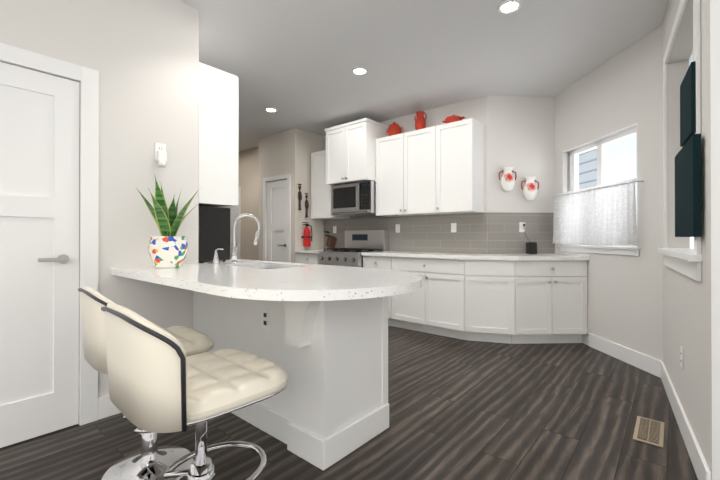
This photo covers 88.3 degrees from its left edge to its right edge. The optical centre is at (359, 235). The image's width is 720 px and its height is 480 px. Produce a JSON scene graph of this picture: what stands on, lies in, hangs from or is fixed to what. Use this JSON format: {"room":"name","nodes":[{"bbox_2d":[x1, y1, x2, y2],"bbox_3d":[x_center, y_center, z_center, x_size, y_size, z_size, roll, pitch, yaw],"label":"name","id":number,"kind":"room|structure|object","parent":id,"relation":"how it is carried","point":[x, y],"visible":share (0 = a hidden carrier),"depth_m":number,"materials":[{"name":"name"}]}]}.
{"room":"kitchen","nodes":[
{"label":"kitchen","id":0,"kind":"room"},
{"bbox_2d":[0,326,697,479],"bbox_3d":[-1.673,1.176,3.347,11.100,0.100,9.500,0,0,40],"label":"floor","id":1,"kind":"structure","parent":0,"point":[460,409],"depth_m":2.12,"materials":[{"name":"wood"}]},
{"bbox_2d":[78,286,213,479],"bbox_3d":[-1.009,0.670,1.769,0.521,0.898,0.518,0,0,44],"label":"bar stool","id":2,"kind":"object","parent":1,"relation":"on","point":[151,460],"visible":0.52,"depth_m":1.70,"materials":[{"name":"beige leather"}]},
{"bbox_2d":[101,304,287,479],"bbox_3d":[-0.576,0.669,1.336,0.552,0.898,0.549,0,0,42],"label":"bar stool","id":3,"kind":"object","parent":1,"relation":"on","point":[159,381],"visible":1,"depth_m":1.14,"materials":[{"name":"beige leather"}]},
{"bbox_2d":[193,268,271,352],"bbox_3d":[-0.966,0.685,2.820,0.258,0.880,0.490,0,0,40],"label":"base cabinet","id":4,"kind":"object","parent":1,"relation":"on","point":[205,305],"depth_m":2.56,"materials":[{"name":"white wood"}]},
{"bbox_2d":[257,300,288,447],"bbox_3d":[-0.304,0.682,2.258,0.321,0.880,0.490,0,0,40],"label":"base cabinet","id":5,"kind":"object","parent":1,"relation":"on","point":[272,316],"depth_m":2.08,"materials":[{"name":"white wood"}]},
{"bbox_2d":[296,253,318,263],"bbox_3d":[-0.586,0.697,5.750,0.566,0.879,0.627,0,0,40],"label":"base cabinet","id":6,"kind":"object","parent":1,"relation":"on","point":[308,258],"visible":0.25,"depth_m":5.54,"materials":[{"name":"white wood"}]},
{"bbox_2d":[294,249,330,253],"bbox_3d":[-0.588,0.236,5.750,0.565,0.040,0.632,0,0,40],"label":"countertop","id":7,"kind":"structure","parent":6,"relation":"on","point":[315,251],"depth_m":5.51,"materials":[{"name":"white stone"}]},
{"bbox_2d":[324,231,336,248],"bbox_3d":[-0.464,0.067,5.811,0.085,0.296,0.223,0,0,40],"label":"knife block","id":8,"kind":"object","parent":7,"relation":"on","point":[331,241],"visible":0.96,"depth_m":5.78,"materials":[{"name":"brown wood"}]},
{"bbox_2d":[289,296,388,470],"bbox_3d":[-0.093,0.681,2.059,0.258,0.880,0.520,0,0,40],"label":"kitchen island base","id":9,"kind":"object","parent":1,"relation":"on","point":[327,407],"depth_m":1.89,"materials":[{"name":"white wood"}]},
{"bbox_2d":[111,260,421,300],"bbox_3d":[-0.516,0.221,2.132,1.839,0.040,1.060,0,0,40],"label":"countertop","id":10,"kind":"structure","parent":9,"relation":"on","point":[278,281],"depth_m":1.70,"materials":[{"name":"white stone"}]},
{"bbox_2d":[137,174,202,267],"bbox_3d":[-1.182,-0.091,2.353,0.354,0.584,0.394,0,0,40],"label":"potted plant","id":11,"kind":"object","parent":10,"relation":"on","point":[168,248],"visible":1,"depth_m":2.33,"materials":[{"name":"green plant"}]},
{"bbox_2d":[213,248,223,262],"bbox_3d":[-1.067,0.147,2.781,0.072,0.112,0.063,0,0,40],"label":"soap dispenser","id":12,"kind":"object","parent":10,"relation":"on","point":[215,258],"visible":1,"depth_m":2.77,"materials":[{"name":"silver metal"}]},
{"bbox_2d":[198,259,251,262],"bbox_3d":[-1.397,0.226,3.251,0.951,0.040,0.496,0,0,40],"label":"countertop","id":13,"kind":"structure","parent":10,"relation":"attached to","point":[230,260],"depth_m":3.10,"materials":[{"name":"white stone"}]},
{"bbox_2d":[198,206,229,262],"bbox_3d":[-1.310,-0.010,3.069,0.520,0.430,0.308,0,0,40],"label":"oven","id":14,"kind":"object","parent":13,"relation":"on","point":[214,228],"visible":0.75,"depth_m":2.87,"materials":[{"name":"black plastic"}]},
{"bbox_2d":[230,213,260,262],"bbox_3d":[-0.884,0.016,2.827,0.219,0.376,0.156,0,0,40],"label":"faucet","id":15,"kind":"object","parent":10,"relation":"on","point":[235,248],"visible":1,"depth_m":2.81,"materials":[{"name":"silver metal"}]},
{"bbox_2d":[318,230,388,267],"bbox_3d":[-0.113,0.524,5.272,0.758,1.220,0.727,0,0,40],"label":"range","id":16,"kind":"object","parent":1,"relation":"on","point":[357,242],"visible":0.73,"depth_m":5.25,"materials":[{"name":"silver metal"}]},
{"bbox_2d":[363,256,394,326],"bbox_3d":[0.427,0.693,4.908,0.519,0.880,0.600,0,0,40],"label":"base cabinet","id":17,"kind":"object","parent":1,"relation":"on","point":[379,262],"depth_m":4.63,"materials":[{"name":"white wood"}]},
{"bbox_2d":[395,257,467,339],"bbox_3d":[0.918,0.692,4.491,1.005,0.880,0.600,0,0,40],"label":"base cabinet","id":18,"kind":"object","parent":1,"relation":"on","point":[434,303],"depth_m":4.18,"materials":[{"name":"white wood"}]},
{"bbox_2d":[361,251,589,259],"bbox_3d":[1.332,0.231,4.484,2.448,0.040,1.188,0,0,40],"label":"countertop","id":19,"kind":"structure","parent":18,"relation":"on","point":[464,256],"depth_m":3.97,"materials":[{"name":"white stone"}]},
{"bbox_2d":[524,226,536,253],"bbox_3d":[1.978,0.047,4.292,0.103,0.324,0.114,0,0,-1],"label":"speaker","id":20,"kind":"object","parent":19,"relation":"on","point":[531,247],"visible":1,"depth_m":4.24},
{"bbox_2d":[465,260,514,343],"bbox_3d":[1.432,0.690,4.132,0.493,0.879,0.566,0,0,17],"label":"base cabinet","id":21,"kind":"object","parent":1,"relation":"on","point":[489,300],"visible":0.96,"depth_m":3.87,"materials":[{"name":"white wood"}]},
{"bbox_2d":[511,260,586,343],"bbox_3d":[1.958,0.690,4.093,0.756,0.879,0.627,0,0,-3],"label":"base cabinet","id":22,"kind":"object","parent":1,"relation":"on","point":[550,301],"visible":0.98,"depth_m":3.81,"materials":[{"name":"white wood"}]},
{"bbox_2d":[633,416,664,447],"bbox_3d":[1.661,1.116,2.129,0.130,0.009,0.340,0,0,40],"label":"floor vent","id":23,"kind":"object","parent":1,"relation":"in","point":[649,431],"visible":1,"depth_m":2.11,"materials":[{"name":"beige metal"}]},
{"bbox_2d":[0,0,719,479],"bbox_3d":[-1.935,-0.275,3.061,10.720,2.800,7.915,0,0,40],"label":"wall","id":24,"kind":"structure","parent":0,"point":[142,56],"depth_m":2.64,"materials":[{"name":"white paint"}]},
{"bbox_2d":[0,62,79,447],"bbox_3d":[-1.952,0.098,1.857,0.098,2.028,0.894,0,0,40],"label":"door","id":25,"kind":"structure","parent":24,"relation":"in","point":[39,253],"depth_m":2.07,"materials":[{"name":"white wood"}]},
{"bbox_2d":[155,143,166,166],"bbox_3d":[-1.353,-0.556,2.532,0.050,0.158,0.072,0,0,40],"label":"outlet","id":26,"kind":"object","parent":24,"relation":"attached to","point":[160,154],"visible":1,"depth_m":2.52,"materials":[{"name":"white plastic"}]},
{"bbox_2d":[199,62,238,206],"bbox_3d":[-1.418,-0.769,3.180,0.880,1.050,0.357,0,0,40],"label":"upper cabinet","id":27,"kind":"object","parent":24,"relation":"attached to","point":[218,129],"visible":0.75,"depth_m":2.88,"materials":[{"name":"white wood"}]},
{"bbox_2d":[222,205,237,258],"bbox_3d":[-2.668,0.123,7.541,0.714,2.026,0.098,0,0,40],"label":"door frame","id":28,"kind":"structure","parent":24,"relation":"in","point":[233,213],"depth_m":7.49,"materials":[{"name":"white wood"}]},
{"bbox_2d":[267,179,286,261],"bbox_3d":[-1.347,0.117,5.999,0.564,2.026,0.098,0,0,40],"label":"pantry door","id":29,"kind":"structure","parent":24,"relation":"in","point":[276,221],"depth_m":6.02,"materials":[{"name":"white wood"}]},
{"bbox_2d":[298,184,301,209],"bbox_3d":[-0.934,-0.605,5.751,0.036,0.403,0.085,0,0,40],"label":"figurine","id":30,"kind":"object","parent":24,"relation":"attached to","point":[299,195],"visible":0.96,"depth_m":5.74,"materials":[{"name":"brown wood"}]},
{"bbox_2d":[301,222,311,246],"bbox_3d":[-0.834,-0.024,5.807,0.117,0.381,0.178,0,0,40],"label":"fire extinguisher","id":31,"kind":"object","parent":24,"relation":"attached to","point":[307,236],"visible":1,"depth_m":5.77,"materials":[{"name":"red metal"}]},
{"bbox_2d":[305,193,308,216],"bbox_3d":[-0.843,-0.484,5.858,0.035,0.382,0.081,0,0,40],"label":"figurine","id":32,"kind":"object","parent":24,"relation":"attached to","point":[306,203],"visible":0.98,"depth_m":5.85,"materials":[{"name":"brown wood"}]},
{"bbox_2d":[311,150,348,219],"bbox_3d":[-0.483,-0.798,5.846,0.520,1.050,0.357,0,0,40],"label":"upper cabinet","id":33,"kind":"object","parent":24,"relation":"attached to","point":[320,198],"visible":0.46,"depth_m":5.79,"materials":[{"name":"white wood"}]},
{"bbox_2d":[0,0,710,479],"bbox_3d":[-2.666,-0.094,3.275,9.088,2.440,7.296,0,0,40],"label":"trim","id":34,"kind":"structure","parent":24,"relation":"attached to","point":[680,260],"depth_m":2.22,"materials":[{"name":"white wood"}]},
{"bbox_2d":[325,118,388,185],"bbox_3d":[-0.049,-1.158,5.354,0.790,0.815,0.547,0,0,40],"label":"upper cabinet","id":35,"kind":"object","parent":24,"relation":"attached to","point":[350,152],"visible":0.9,"depth_m":5.11,"materials":[{"name":"white wood"}]},
{"bbox_2d":[331,181,375,215],"bbox_3d":[-0.028,-0.527,5.376,0.758,0.433,0.465,0,0,40],"label":"over-the-range microwave","id":36,"kind":"object","parent":35,"relation":"attached to","point":[355,199],"visible":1,"depth_m":5.19,"materials":[{"name":"silver metal"}]},
{"bbox_2d":[324,212,486,253],"bbox_3d":[0.451,-0.046,5.282,2.758,0.519,0.008,0,0,40],"label":"tile backsplash","id":37,"kind":"structure","parent":24,"relation":"attached to","point":[426,233],"depth_m":4.92,"materials":[{"name":"grey tile"}]},
{"bbox_2d":[396,224,399,232],"bbox_3d":[0.529,-0.106,5.204,0.072,0.116,0.008,0,0,40],"label":"electrical outlet plate","id":38,"kind":"object","parent":37,"relation":"attached to","point":[397,228],"visible":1,"depth_m":5.20,"materials":[{"name":"white plastic"}]},
{"bbox_2d":[451,223,455,231],"bbox_3d":[1.177,-0.103,4.653,0.072,0.116,0.008,0,0,40],"label":"electrical outlet plate","id":39,"kind":"object","parent":37,"relation":"attached to","point":[453,227],"visible":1,"depth_m":4.65,"materials":[{"name":"white plastic"}]},
{"bbox_2d":[376,125,439,216],"bbox_3d":[0.690,-0.802,4.867,0.978,1.050,0.330,0,0,40],"label":"upper cabinet","id":40,"kind":"object","parent":24,"relation":"attached to","point":[436,170],"depth_m":4.72,"materials":[{"name":"white wood"}]},
{"bbox_2d":[386,122,402,135],"bbox_3d":[0.467,-1.439,5.044,0.275,0.220,0.200,0,0,40],"label":"pot","id":41,"kind":"object","parent":40,"relation":"on","point":[394,128],"visible":0.79,"depth_m":4.97,"materials":[{"name":"red ceramic"}]},
{"bbox_2d":[414,111,426,129],"bbox_3d":[0.779,-1.461,4.779,0.184,0.262,0.144,0,0,40],"label":"vase","id":42,"kind":"object","parent":40,"relation":"on","point":[420,121],"visible":0.88,"depth_m":4.73,"materials":[{"name":"red ceramic"}]},
{"bbox_2d":[440,118,483,213],"bbox_3d":[1.171,-0.804,4.459,0.518,1.050,0.330,0,0,40],"label":"upper cabinet","id":43,"kind":"object","parent":24,"relation":"attached to","point":[461,142],"depth_m":4.30,"materials":[{"name":"white wood"}]},
{"bbox_2d":[442,115,464,123],"bbox_3d":[1.130,-1.396,4.480,0.280,0.130,0.208,0,0,40],"label":"pot","id":44,"kind":"object","parent":43,"relation":"on","point":[452,118],"visible":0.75,"depth_m":4.40,"materials":[{"name":"red ceramic"}]},
{"bbox_2d":[498,167,516,190],"bbox_3d":[1.738,-0.666,4.359,0.220,0.279,0.086,0,0,-3],"label":"vase","id":45,"kind":"object","parent":24,"relation":"attached to","point":[507,179],"visible":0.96,"depth_m":4.33,"materials":[{"name":"ceramic"}]},
{"bbox_2d":[487,212,554,253],"bbox_3d":[1.915,-0.034,4.406,0.816,0.488,0.008,0,0,-3],"label":"tile backsplash","id":46,"kind":"structure","parent":24,"relation":"attached to","point":[505,235],"depth_m":4.40,"materials":[{"name":"grey tile"}]},
{"bbox_2d":[519,222,524,231],"bbox_3d":[1.927,-0.104,4.377,0.072,0.116,0.050,0,0,-3],"label":"outlet","id":47,"kind":"object","parent":46,"relation":"attached to","point":[521,226],"visible":0.94,"depth_m":4.39,"materials":[{"name":"white plastic"}]},
{"bbox_2d":[521,176,538,200],"bbox_3d":[2.007,-0.556,4.371,0.220,0.279,0.086,0,0,-3],"label":"vase","id":48,"kind":"object","parent":24,"relation":"attached to","point":[530,189],"visible":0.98,"depth_m":4.34,"materials":[{"name":"ceramic"}]},
{"bbox_2d":[559,123,640,255],"bbox_3d":[2.402,-0.400,3.729,0.150,1.145,1.150,0,0,-3],"label":"window","id":49,"kind":"structure","parent":24,"relation":"in","point":[573,175],"depth_m":3.73,"materials":[{"name":"white plastic"}]},
{"bbox_2d":[552,178,643,245],"bbox_3d":[2.303,-0.200,3.733,0.104,0.575,1.270,0,0,-3],"label":"cafe curtain","id":50,"kind":"object","parent":49,"relation":"hanging from","point":[604,214],"visible":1,"depth_m":3.56,"materials":[{"name":"white fabric"}]},
{"bbox_2d":[680,346,683,368],"bbox_3d":[1.859,0.701,2.143,0.008,0.116,0.072,0,0,34],"label":"electrical outlet plate","id":51,"kind":"object","parent":24,"relation":"attached to","point":[682,357],"visible":1,"depth_m":2.12,"materials":[{"name":"white plastic"}]},
{"bbox_2d":[675,61,700,236],"bbox_3d":[1.658,-0.403,1.885,0.028,0.815,0.560,0,0,34],"label":"panels","id":52,"kind":"object","parent":24,"relation":"attached to","point":[688,190],"visible":1,"depth_m":1.76,"materials":[{"name":"teal"}]},
{"bbox_2d":[177,0,692,151],"bbox_3d":[-1.673,-1.724,3.360,11.100,0.100,9.500,0,0,40],"label":"ceiling","id":53,"kind":"structure","parent":0,"point":[294,63],"depth_m":3.35,"materials":[{"name":"white paint"}]},
{"bbox_2d":[264,107,277,111],"bbox_3d":[-1.174,-1.661,4.890,0.175,0.012,0.175,0,0,-5],"label":"recessed light","id":54,"kind":"object","parent":53,"relation":"in","point":[269,109],"depth_m":4.87,"materials":[{"name":"white"}]},
{"bbox_2d":[351,67,367,74],"bbox_3d":[-0.002,-1.666,3.751,0.175,0.012,0.175,0,0,-5],"label":"recessed light","id":55,"kind":"object","parent":53,"relation":"in","point":[357,70],"depth_m":3.74,"materials":[{"name":"white plastic"}]},
{"bbox_2d":[497,0,522,13],"bbox_3d":[1.090,-1.670,2.705,0.175,0.012,0.175,0,0,-5],"label":"recessed light","id":56,"kind":"object","parent":53,"relation":"in","point":[508,6],"depth_m":2.70,"materials":[{"name":"white plastic"}]},
{"label":"outside","id":57,"kind":"structure","parent":0,"visible":0},
{"bbox_2d":[579,135,693,247],"bbox_3d":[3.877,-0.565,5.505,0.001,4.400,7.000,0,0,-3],"label":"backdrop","id":58,"kind":"structure","parent":57,"point":[612,172],"depth_m":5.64,"materials":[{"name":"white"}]}
]}

